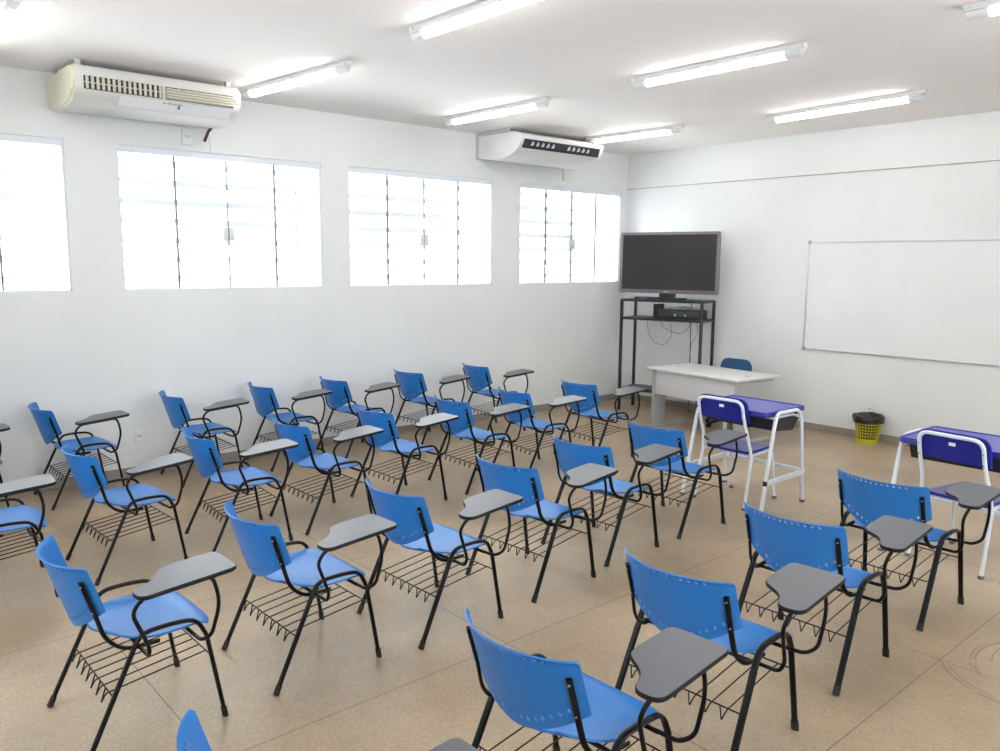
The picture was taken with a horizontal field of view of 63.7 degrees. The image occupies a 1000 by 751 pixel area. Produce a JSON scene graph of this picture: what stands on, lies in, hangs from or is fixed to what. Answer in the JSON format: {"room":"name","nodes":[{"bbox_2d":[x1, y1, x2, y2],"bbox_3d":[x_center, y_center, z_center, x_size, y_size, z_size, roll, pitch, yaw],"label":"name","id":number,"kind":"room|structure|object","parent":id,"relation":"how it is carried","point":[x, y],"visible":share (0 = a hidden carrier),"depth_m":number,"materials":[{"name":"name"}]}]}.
{"room":"classroom","nodes":[
{"label":"classroom","id":0,"kind":"room"},
{"bbox_2d":[0,66,627,482],"bbox_3d":[-2.158,-0.989,8.615,10.600,3.595,0.140,-7,11,-41],"label":"wall","id":1,"kind":"structure","parent":0,"point":[98,346],"depth_m":8.36,"materials":[{"name":"paint"}]},
{"bbox_2d":[0,133,71,292],"bbox_3d":[-4.581,-1.308,6.392,2.065,1.310,0.070,-7,11,-41],"label":"window","id":2,"kind":"structure","parent":1,"relation":"in","point":[14,138],"depth_m":6.93,"materials":[{"name":"white paint"}]},
{"bbox_2d":[135,429,143,441],"bbox_3d":[-3.416,0.569,7.627,0.075,0.115,0.014,-7,11,-41],"label":"wall socket","id":3,"kind":"object","parent":1,"relation":"attached to","point":[139,437],"visible":1,"depth_m":7.62,"materials":[{"name":"white plastic"}]},
{"bbox_2d":[181,128,192,145],"bbox_3d":[-2.954,-2.254,7.604,0.100,0.150,0.034,-7,11,-41],"label":"box","id":4,"kind":"object","parent":1,"relation":"attached to","point":[186,134],"visible":1,"depth_m":7.59,"materials":[{"name":"white plastic"}]},
{"bbox_2d":[116,144,322,290],"bbox_3d":[-2.709,-1.523,8.020,2.045,1.310,0.070,-7,11,-41],"label":"window","id":5,"kind":"structure","parent":1,"relation":"in","point":[228,232],"depth_m":8.01,"materials":[{"name":"white paint"}]},
{"bbox_2d":[0,393,621,497],"bbox_3d":[-2.121,0.755,8.803,10.600,0.090,0.014,-7,11,-41],"label":"baseboard","id":6,"kind":"structure","parent":1,"relation":"attached to","point":[229,456],"depth_m":8.30,"materials":[{"name":"stone"}]},
{"bbox_2d":[349,166,491,286],"bbox_3d":[-0.905,-1.730,9.590,2.085,1.310,0.070,-7,11,-41],"label":"window","id":7,"kind":"structure","parent":1,"relation":"in","point":[424,238],"depth_m":9.61,"materials":[{"name":"white paint"}]},
{"bbox_2d":[562,169,568,180],"bbox_3d":[0.894,-2.726,10.949,0.100,0.150,0.034,-7,11,-41],"label":"box","id":8,"kind":"object","parent":1,"relation":"attached to","point":[565,176],"visible":1,"depth_m":10.93,"materials":[{"name":"white plastic"}]},
{"bbox_2d":[520,183,620,283],"bbox_3d":[0.990,-1.948,11.239,2.020,1.310,0.070,-7,11,-41],"label":"window","id":9,"kind":"structure","parent":1,"relation":"in","point":[571,242],"depth_m":11.29,"materials":[{"name":"white paint"}]},
{"bbox_2d":[0,398,999,750],"bbox_3d":[0.809,1.338,5.513,11.000,0.100,9.300,-7,11,-41],"label":"floor","id":10,"kind":"structure","parent":0,"point":[937,688],"depth_m":4.59,"materials":[{"name":"stone"}]},
{"bbox_2d":[0,423,9,506],"bbox_3d":[-4.243,0.729,6.283,0.653,0.822,0.795,-7,11,-41],"label":"chair","id":11,"kind":"object","parent":10,"relation":"on","point":[3,427],"visible":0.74,"depth_m":6.23,"materials":[{"name":"black"}]},
{"bbox_2d":[0,474,58,596],"bbox_3d":[-3.069,0.942,4.836,0.653,0.822,0.795,-6,10,-37],"label":"chair","id":12,"kind":"object","parent":10,"relation":"on","point":[22,516],"visible":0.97,"depth_m":4.81,"materials":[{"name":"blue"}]},
{"bbox_2d":[27,402,129,510],"bbox_3d":[-3.600,0.652,6.863,0.653,0.822,0.795,-7,11,-41],"label":"chair","id":13,"kind":"object","parent":10,"relation":"on","point":[47,424],"visible":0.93,"depth_m":6.73,"materials":[{"name":"blue plastic"}]},
{"bbox_2d":[60,443,193,585],"bbox_3d":[-2.498,0.873,5.356,0.653,0.822,0.795,-7,11,-43],"label":"chair","id":14,"kind":"object","parent":10,"relation":"on","point":[87,472],"visible":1,"depth_m":5.25,"materials":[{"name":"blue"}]},
{"bbox_2d":[36,535,235,750],"bbox_3d":[-1.615,1.137,3.541,0.653,0.822,0.795,-7,11,-41],"label":"chair","id":15,"kind":"object","parent":10,"relation":"on","point":[154,609],"visible":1,"depth_m":3.45,"materials":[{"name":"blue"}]},
{"bbox_2d":[158,390,248,487],"bbox_3d":[-2.791,0.564,7.527,0.653,0.822,0.795,-6,10,-39],"label":"chair","id":16,"kind":"object","parent":10,"relation":"on","point":[176,409],"visible":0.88,"depth_m":7.38,"materials":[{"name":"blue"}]},
{"bbox_2d":[182,427,298,551],"bbox_3d":[-1.911,0.808,5.849,0.653,0.822,0.795,-6,10,-37],"label":"chair","id":17,"kind":"object","parent":10,"relation":"on","point":[207,459],"visible":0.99,"depth_m":5.72,"materials":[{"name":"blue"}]},
{"bbox_2d":[246,381,331,471],"bbox_3d":[-2.154,0.486,8.114,0.653,0.822,0.795,-6,10,-39],"label":"chair","id":18,"kind":"object","parent":10,"relation":"on","point":[265,400],"visible":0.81,"depth_m":7.95,"materials":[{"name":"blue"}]},
{"bbox_2d":[221,500,396,695],"bbox_3d":[-1.003,1.063,4.092,0.653,0.822,0.795,-7,11,-41],"label":"chair","id":19,"kind":"object","parent":10,"relation":"on","point":[265,553],"visible":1,"depth_m":3.97,"materials":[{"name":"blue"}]},
{"bbox_2d":[269,416,383,535],"bbox_3d":[-1.389,0.747,6.313,0.653,0.822,0.795,-7,11,-41],"label":"chair","id":20,"kind":"object","parent":10,"relation":"on","point":[302,435],"visible":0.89,"depth_m":6.17,"materials":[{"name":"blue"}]},
{"bbox_2d":[176,709,478,750],"bbox_3d":[-0.463,1.341,2.158,0.653,0.822,0.795,-7,11,-41],"label":"chair","id":21,"kind":"object","parent":10,"relation":"on","point":[191,736],"visible":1,"depth_m":2.16,"materials":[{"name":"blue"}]},
{"bbox_2d":[316,375,400,458],"bbox_3d":[-1.536,0.424,8.587,0.653,0.822,0.795,-7,11,-41],"label":"chair","id":22,"kind":"object","parent":10,"relation":"on","point":[340,390],"visible":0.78,"depth_m":8.42,"materials":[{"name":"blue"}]},
{"bbox_2d":[350,405,458,499],"bbox_3d":[-0.840,0.673,6.863,0.653,0.822,0.795,-7,11,-41],"label":"chair","id":23,"kind":"object","parent":10,"relation":"on","point":[385,421],"visible":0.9,"depth_m":6.73,"materials":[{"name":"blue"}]},
{"bbox_2d":[393,369,470,444],"bbox_3d":[-0.822,0.344,9.200,0.653,0.822,0.795,-7,11,-42],"label":"chair","id":24,"kind":"object","parent":10,"relation":"on","point":[411,386],"visible":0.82,"depth_m":9.03,"materials":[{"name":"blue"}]},
{"bbox_2d":[357,477,522,649],"bbox_3d":[-0.368,1.003,4.555,0.653,0.822,0.795,-7,11,-42],"label":"chair","id":25,"kind":"object","parent":10,"relation":"on","point":[415,530],"visible":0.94,"depth_m":4.41,"materials":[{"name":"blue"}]},
{"bbox_2d":[427,395,529,494],"bbox_3d":[-0.221,0.604,7.388,0.653,0.822,0.795,-6,10,-38],"label":"chair","id":26,"kind":"object","parent":10,"relation":"on","point":[461,409],"visible":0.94,"depth_m":7.24,"materials":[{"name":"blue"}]},
{"bbox_2d":[462,363,533,430],"bbox_3d":[-0.077,0.269,9.767,0.653,0.822,0.795,-5,10,-35],"label":"chair","id":27,"kind":"object","parent":10,"relation":"on","point":[479,377],"visible":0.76,"depth_m":9.60,"materials":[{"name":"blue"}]},
{"bbox_2d":[492,386,586,467],"bbox_3d":[0.356,0.538,7.886,0.653,0.822,0.795,-5,10,-33],"label":"chair","id":28,"kind":"object","parent":10,"relation":"on","point":[506,397],"visible":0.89,"depth_m":7.74,"materials":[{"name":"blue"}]},
{"bbox_2d":[465,453,617,602],"bbox_3d":[0.243,0.923,5.154,0.653,0.822,0.795,-7,11,-44],"label":"chair","id":29,"kind":"object","parent":10,"relation":"on","point":[526,483],"visible":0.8,"depth_m":5.00,"materials":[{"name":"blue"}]},
{"bbox_2d":[465,608,727,750],"bbox_3d":[0.272,1.252,2.826,0.653,0.822,0.795,-7,11,-43],"label":"chair","id":30,"kind":"object","parent":10,"relation":"on","point":[556,698],"visible":1,"depth_m":2.68,"materials":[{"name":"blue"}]},
{"bbox_2d":[553,379,646,457],"bbox_3d":[1.028,0.463,8.457,0.653,0.822,0.795,-6,10,-37],"label":"chair","id":31,"kind":"object","parent":10,"relation":"on","point":[590,392],"visible":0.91,"depth_m":8.31,"materials":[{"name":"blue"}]},
{"bbox_2d":[541,435,680,566],"bbox_3d":[0.767,0.846,5.733,0.653,0.822,0.795,-7,11,-43],"label":"chair","id":32,"kind":"object","parent":10,"relation":"on","point":[568,457],"visible":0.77,"depth_m":5.61,"materials":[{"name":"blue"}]},
{"bbox_2d":[617,298,715,418],"bbox_3d":[2.273,-0.267,11.058,1.175,1.551,0.491,6,10,34],"label":"stand","id":33,"kind":"object","parent":10,"relation":"on","point":[635,317],"visible":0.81,"depth_m":10.97,"materials":[{"name":"black metal"}]},
{"bbox_2d":[621,384,651,392],"bbox_3d":[2.269,0.204,11.125,1.164,0.032,0.480,6,10,34],"label":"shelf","id":34,"kind":"object","parent":33,"relation":"attached to","point":[649,387],"depth_m":11.34,"materials":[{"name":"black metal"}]},
{"bbox_2d":[635,296,658,299],"bbox_3d":[1.982,-1.049,10.901,0.320,0.036,0.076,6,10,34],"label":"box","id":35,"kind":"object","parent":33,"relation":"on","point":[636,297],"visible":1,"depth_m":10.86,"materials":[{"name":"black plastic"}]},
{"bbox_2d":[653,304,663,317],"bbox_3d":[2.170,-0.886,11.017,0.110,0.185,0.133,6,10,34],"label":"speaker box","id":36,"kind":"object","parent":33,"relation":"on","point":[656,307],"visible":0.7,"depth_m":10.97,"materials":[{"name":"black plastic"}]},
{"bbox_2d":[654,305,658,316],"bbox_3d":[2.133,-0.878,10.964,0.072,0.160,0.004,6,10,34],"label":"grille","id":37,"kind":"object","parent":36,"relation":"attached to","point":[656,307],"depth_m":10.97,"materials":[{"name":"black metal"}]},
{"bbox_2d":[622,315,713,322],"bbox_3d":[2.277,-0.771,10.987,1.164,0.032,0.480,6,10,34],"label":"shelf","id":38,"kind":"object","parent":33,"relation":"attached to","point":[634,317],"depth_m":10.83,"materials":[{"name":"black metal"}]},
{"bbox_2d":[623,298,714,303],"bbox_3d":[2.279,-1.019,10.952,1.164,0.032,0.480,6,10,34],"label":"shelf","id":39,"kind":"object","parent":33,"relation":"attached to","point":[692,301],"depth_m":10.71,"materials":[{"name":"black metal"}]},
{"bbox_2d":[619,231,721,299],"bbox_3d":[2.267,-1.476,10.854,1.407,0.901,0.260,6,10,34],"label":"television","id":40,"kind":"object","parent":33,"relation":"on","point":[668,264],"visible":0.86,"depth_m":10.81,"materials":[{"name":"grey plastic"}]},
{"bbox_2d":[658,309,706,319],"bbox_3d":[2.442,-0.819,10.795,0.580,0.118,0.307,6,10,34],"label":"dvd player","id":41,"kind":"object","parent":33,"relation":"on","point":[681,314],"visible":0.99,"depth_m":10.68,"materials":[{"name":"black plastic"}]},
{"bbox_2d":[688,299,691,408],"bbox_3d":[2.611,-0.269,11.045,0.037,1.556,0.012,6,10,34],"label":"cable","id":42,"kind":"object","parent":33,"relation":"hanging from","point":[691,299],"visible":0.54,"depth_m":11.02,"materials":[{"name":"black plastic"}]},
{"bbox_2d":[616,420,746,539],"bbox_3d":[1.396,0.772,6.287,0.653,0.822,0.795,-6,11,-40],"label":"chair","id":43,"kind":"object","parent":10,"relation":"on","point":[640,437],"visible":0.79,"depth_m":6.15,"materials":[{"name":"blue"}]},
{"bbox_2d":[647,363,780,441],"bbox_3d":[2.544,0.319,9.753,0.770,0.760,1.390,-5,10,-34],"label":"desk","id":44,"kind":"object","parent":10,"relation":"on","point":[687,381],"visible":0.81,"depth_m":9.63,"materials":[{"name":"grey laminate"}]},
{"bbox_2d":[705,358,751,429],"bbox_3d":[2.856,0.219,10.171,0.577,0.845,0.552,-7,11,-41],"label":"office chair","id":45,"kind":"object","parent":10,"relation":"on","point":[732,363],"visible":0.3,"depth_m":10.15,"materials":[{"name":"blue plastic"}]},
{"bbox_2d":[615,548,844,750],"bbox_3d":[0.934,1.169,3.451,0.653,0.822,0.795,-7,11,-43],"label":"chair","id":46,"kind":"object","parent":10,"relation":"on","point":[711,611],"visible":0.88,"depth_m":3.28,"materials":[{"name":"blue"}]},
{"bbox_2d":[693,394,776,510],"bbox_3d":[2.055,0.615,6.996,0.608,0.938,0.528,-7,11,-41],"label":"chair","id":47,"kind":"object","parent":10,"relation":"on","point":[716,406],"visible":0.79,"depth_m":6.84,"materials":[{"name":"white paint"}]},
{"bbox_2d":[679,395,804,513],"bbox_3d":[2.127,0.660,7.026,0.683,0.841,0.826,-6,10,-39],"label":"school desk","id":48,"kind":"object","parent":10,"relation":"on","point":[774,416],"visible":0.67,"depth_m":6.86,"materials":[{"name":"white paint"}]},
{"bbox_2d":[707,412,798,430],"bbox_3d":[2.196,0.362,7.040,0.460,0.147,0.670,-6,10,-39],"label":"tray","id":49,"kind":"object","parent":48,"relation":"on","point":[785,421],"depth_m":6.78,"materials":[{"name":"black plastic"}]},
{"bbox_2d":[738,502,932,695],"bbox_3d":[1.658,1.079,4.130,0.653,0.822,0.795,-7,11,-42],"label":"chair","id":50,"kind":"object","parent":10,"relation":"on","point":[784,543],"visible":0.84,"depth_m":3.96,"materials":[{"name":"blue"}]},
{"bbox_2d":[855,423,881,444],"bbox_3d":[4.243,0.622,9.294,0.315,0.314,0.313,-7,11,-41],"label":"basket","id":51,"kind":"object","parent":10,"relation":"on","point":[858,440],"visible":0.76,"depth_m":9.21,"materials":[{"name":"yellow plastic"}]},
{"bbox_2d":[852,412,884,439],"bbox_3d":[4.246,0.600,9.290,0.351,0.322,0.346,-7,11,-41],"label":"bag","id":52,"kind":"object","parent":51,"relation":"in","point":[867,418],"visible":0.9,"depth_m":9.20,"materials":[{"name":"grey"}]},
{"bbox_2d":[833,468,999,631],"bbox_3d":[2.430,0.989,4.813,0.653,0.822,0.795,-6,10,-39],"label":"chair","id":53,"kind":"object","parent":10,"relation":"on","point":[871,502],"visible":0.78,"depth_m":4.65,"materials":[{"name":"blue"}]},
{"bbox_2d":[877,426,999,550],"bbox_3d":[3.253,0.862,5.660,0.683,0.841,0.826,-6,10,-40],"label":"school desk","id":54,"kind":"object","parent":10,"relation":"on","point":[910,437],"visible":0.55,"depth_m":5.77,"materials":[{"name":"purple plastic"}]},
{"bbox_2d":[909,444,999,472],"bbox_3d":[3.321,0.564,5.674,0.460,0.147,0.670,-6,10,-40],"label":"tray","id":55,"kind":"object","parent":54,"relation":"on","point":[913,448],"depth_m":5.61,"materials":[{"name":"black plastic"}]},
{"bbox_2d":[905,428,999,579],"bbox_3d":[3.227,0.826,5.563,0.608,0.938,0.528,-5,10,-33],"label":"chair","id":56,"kind":"object","parent":10,"relation":"on","point":[956,447],"visible":0.6,"depth_m":5.37,"materials":[{"name":"white paint"}]},
{"bbox_2d":[0,0,999,154],"bbox_3d":[0.838,-2.320,4.997,11.000,0.100,9.300,-7,11,-41],"label":"ceiling","id":57,"kind":"structure","parent":0,"point":[584,56],"depth_m":6.13,"materials":[{"name":"paint"}]},
{"bbox_2d":[0,0,20,26],"bbox_3d":[-3.392,-2.307,5.348,0.100,0.093,1.540,-7,11,-41],"label":"lamp","id":58,"kind":"object","parent":57,"relation":"attached to","point":[7,7],"visible":1,"depth_m":4.84,"materials":[{"name":"white plastic"}]},
{"bbox_2d":[0,6,12,26],"bbox_3d":[-3.392,-2.283,5.351,0.072,0.045,1.240,-7,11,-41],"label":"diffuser","id":59,"kind":"object","parent":58,"relation":"attached to","point":[4,16],"depth_m":4.93,"materials":[{"name":"white plastic"}]},
{"bbox_2d":[48,58,240,141],"bbox_3d":[-3.053,-2.357,6.986,1.374,0.446,0.761,-7,11,-41],"label":"air conditioner","id":60,"kind":"object","parent":57,"relation":"hanging from","point":[77,88],"visible":1,"depth_m":6.71,"materials":[{"name":"white plastic"}]},
{"bbox_2d":[83,75,162,98],"bbox_3d":[-3.037,-2.333,6.512,0.600,0.100,0.029,-7,11,-41],"label":"outlet","id":61,"kind":"object","parent":60,"relation":"attached to","point":[106,85],"depth_m":6.50,"materials":[{"name":"beige"}]},
{"bbox_2d":[166,87,233,107],"bbox_3d":[-2.571,-2.386,6.917,0.580,0.100,0.028,-7,11,-41],"label":"outlet","id":62,"kind":"object","parent":60,"relation":"attached to","point":[185,96],"depth_m":6.91,"materials":[{"name":"beige plastic"}]},
{"bbox_2d":[241,60,351,98],"bbox_3d":[-1.775,-2.510,6.873,1.626,0.093,0.100,8,11,43],"label":"lamp","id":63,"kind":"object","parent":57,"relation":"attached to","point":[335,69],"visible":1,"depth_m":6.76,"materials":[{"name":"white plastic"}]},
{"bbox_2d":[249,69,337,96],"bbox_3d":[-1.775,-2.486,6.877,1.326,0.045,0.072,8,11,43],"label":"diffuser","id":64,"kind":"object","parent":63,"relation":"attached to","point":[319,74],"depth_m":6.82,"materials":[{"name":"white plastic"}]},
{"bbox_2d":[409,0,540,41],"bbox_3d":[-0.072,-2.213,4.871,0.100,0.093,1.570,-7,11,-41],"label":"lamp","id":65,"kind":"object","parent":57,"relation":"attached to","point":[489,8],"visible":1,"depth_m":5.00,"materials":[{"name":"white plastic"}]},
{"bbox_2d":[444,97,549,125],"bbox_3d":[-0.066,-2.689,8.242,0.100,0.093,1.560,-7,11,-42],"label":"lamp","id":66,"kind":"object","parent":57,"relation":"attached to","point":[543,102],"visible":1,"depth_m":8.14,"materials":[{"name":"white plastic"}]},
{"bbox_2d":[452,104,535,124],"bbox_3d":[-0.066,-2.666,8.245,0.072,0.045,1.260,-7,11,-42],"label":"diffuser","id":67,"kind":"object","parent":66,"relation":"attached to","point":[516,108],"depth_m":8.20,"materials":[{"name":"white plastic"}]},
{"bbox_2d":[476,128,603,168],"bbox_3d":[0.510,-2.809,10.049,1.418,0.344,0.846,-7,11,-41],"label":"air conditioner","id":68,"kind":"object","parent":57,"relation":"hanging from","point":[503,145],"visible":0.94,"depth_m":9.72,"materials":[{"name":"white plastic"}]},
{"bbox_2d":[522,137,600,157],"bbox_3d":[0.762,-2.768,9.749,1.300,0.139,0.059,-7,11,-41],"label":"outlet","id":69,"kind":"object","parent":68,"relation":"attached to","point":[553,145],"depth_m":9.74,"materials":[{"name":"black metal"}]},
{"bbox_2d":[585,124,684,143],"bbox_3d":[1.580,-2.871,9.622,0.100,0.093,1.421,-7,11,-43],"label":"lamp","id":70,"kind":"object","parent":57,"relation":"attached to","point":[673,129],"visible":0.97,"depth_m":9.54,"materials":[{"name":"white plastic"}]},
{"bbox_2d":[594,130,670,143],"bbox_3d":[1.580,-2.848,9.625,0.072,0.045,1.121,-7,11,-43],"label":"diffuser","id":71,"kind":"object","parent":70,"relation":"attached to","point":[641,133],"depth_m":9.61,"materials":[{"name":"white plastic"}]},
{"bbox_2d":[631,42,807,88],"bbox_3d":[1.651,-2.399,6.284,0.100,0.093,1.560,-7,11,-41],"label":"lamp","id":72,"kind":"object","parent":57,"relation":"attached to","point":[786,52],"visible":1,"depth_m":6.17,"materials":[{"name":"white plastic"}]},
{"bbox_2d":[645,52,786,86],"bbox_3d":[1.651,-2.376,6.288,0.072,0.045,1.260,-7,11,-41],"label":"diffuser","id":73,"kind":"object","parent":72,"relation":"attached to","point":[767,57],"depth_m":6.22,"materials":[{"name":"white plastic"}]},
{"bbox_2d":[764,89,927,123],"bbox_3d":[3.311,-2.611,7.874,0.100,0.093,1.687,-5,10,-36],"label":"lamp","id":74,"kind":"object","parent":57,"relation":"attached to","point":[906,97],"visible":1,"depth_m":7.75,"materials":[{"name":"white plastic"}]},
{"bbox_2d":[775,97,908,122],"bbox_3d":[3.311,-2.587,7.877,0.072,0.045,1.387,-5,10,-36],"label":"diffuser","id":75,"kind":"object","parent":74,"relation":"attached to","point":[884,101],"depth_m":7.82,"materials":[{"name":"white plastic"}]},
{"bbox_2d":[962,0,999,20],"bbox_3d":[3.308,-2.103,4.281,0.100,0.093,1.571,-6,10,-39],"label":"lamp","id":76,"kind":"object","parent":57,"relation":"attached to","point":[986,8],"visible":1,"depth_m":4.78,"materials":[{"name":"white plastic"}]},
{"bbox_2d":[988,5,999,15],"bbox_3d":[3.308,-2.080,4.285,0.072,0.045,1.271,-6,10,-39],"label":"diffuser","id":77,"kind":"object","parent":76,"relation":"attached to","point":[993,10],"depth_m":4.74,"materials":[{"name":"white"}]},
{"bbox_2d":[622,161,999,436],"bbox_3d":[4.817,-0.963,8.822,0.150,3.595,9.040,-7,11,-41],"label":"wall","id":78,"kind":"structure","parent":0,"point":[766,226],"depth_m":9.90,"materials":[{"name":"paint"}]},
{"bbox_2d":[622,394,909,446],"bbox_3d":[4.793,0.787,8.956,0.014,0.090,8.886,-7,11,-41],"label":"baseboard","id":79,"kind":"structure","parent":78,"relation":"attached to","point":[807,425],"depth_m":9.92,"materials":[{"name":"stone"}]},
{"bbox_2d":[627,111,999,188],"bbox_3d":[4.813,-2.487,8.498,0.016,0.488,8.900,-7,11,-41],"label":"beam","id":80,"kind":"structure","parent":78,"relation":"attached to","point":[971,137],"depth_m":9.51,"materials":[{"name":"paint"}]},
{"bbox_2d":[627,160,999,189],"bbox_3d":[4.810,-2.243,8.532,0.018,0.008,8.900,-7,11,-41],"label":"trim","id":81,"kind":"structure","parent":78,"relation":"attached to","point":[989,160],"depth_m":9.54,"materials":[{"name":"beige"}]},
{"bbox_2d":[866,403,873,411],"bbox_3d":[4.332,0.386,9.432,0.014,0.115,0.075,-7,11,-41],"label":"wall socket","id":82,"kind":"object","parent":78,"relation":"attached to","point":[869,406],"visible":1,"depth_m":9.43,"materials":[{"name":"white plastic"}]},
{"bbox_2d":[802,239,999,366],"bbox_3d":[5.125,-0.753,8.360,0.029,1.336,4.158,-7,11,-41],"label":"whiteboard","id":83,"kind":"object","parent":78,"relation":"attached to","point":[932,300],"visible":1,"depth_m":9.01,"materials":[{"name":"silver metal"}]},
{"label":"outside","id":84,"kind":"structure","parent":0,"visible":0},
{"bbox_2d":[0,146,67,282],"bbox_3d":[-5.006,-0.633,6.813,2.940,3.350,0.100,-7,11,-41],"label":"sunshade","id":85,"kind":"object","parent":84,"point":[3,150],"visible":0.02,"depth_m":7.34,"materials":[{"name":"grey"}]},
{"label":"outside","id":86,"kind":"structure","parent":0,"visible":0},
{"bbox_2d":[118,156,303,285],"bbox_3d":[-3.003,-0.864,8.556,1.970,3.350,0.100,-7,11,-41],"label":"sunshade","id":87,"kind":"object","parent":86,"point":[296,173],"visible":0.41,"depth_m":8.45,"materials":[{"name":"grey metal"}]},
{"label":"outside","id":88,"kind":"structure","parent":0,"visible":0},
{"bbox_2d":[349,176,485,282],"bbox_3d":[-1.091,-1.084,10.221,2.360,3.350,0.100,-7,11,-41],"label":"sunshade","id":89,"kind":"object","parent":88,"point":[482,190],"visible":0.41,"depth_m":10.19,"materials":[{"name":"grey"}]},
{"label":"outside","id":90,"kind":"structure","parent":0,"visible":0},
{"bbox_2d":[520,191,576,281],"bbox_3d":[0.499,-1.266,11.604,1.590,3.350,0.100,-7,11,-41],"label":"sunshade","id":91,"kind":"object","parent":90,"point":[523,193],"visible":0.38,"depth_m":11.72,"materials":[{"name":"grey metal"}]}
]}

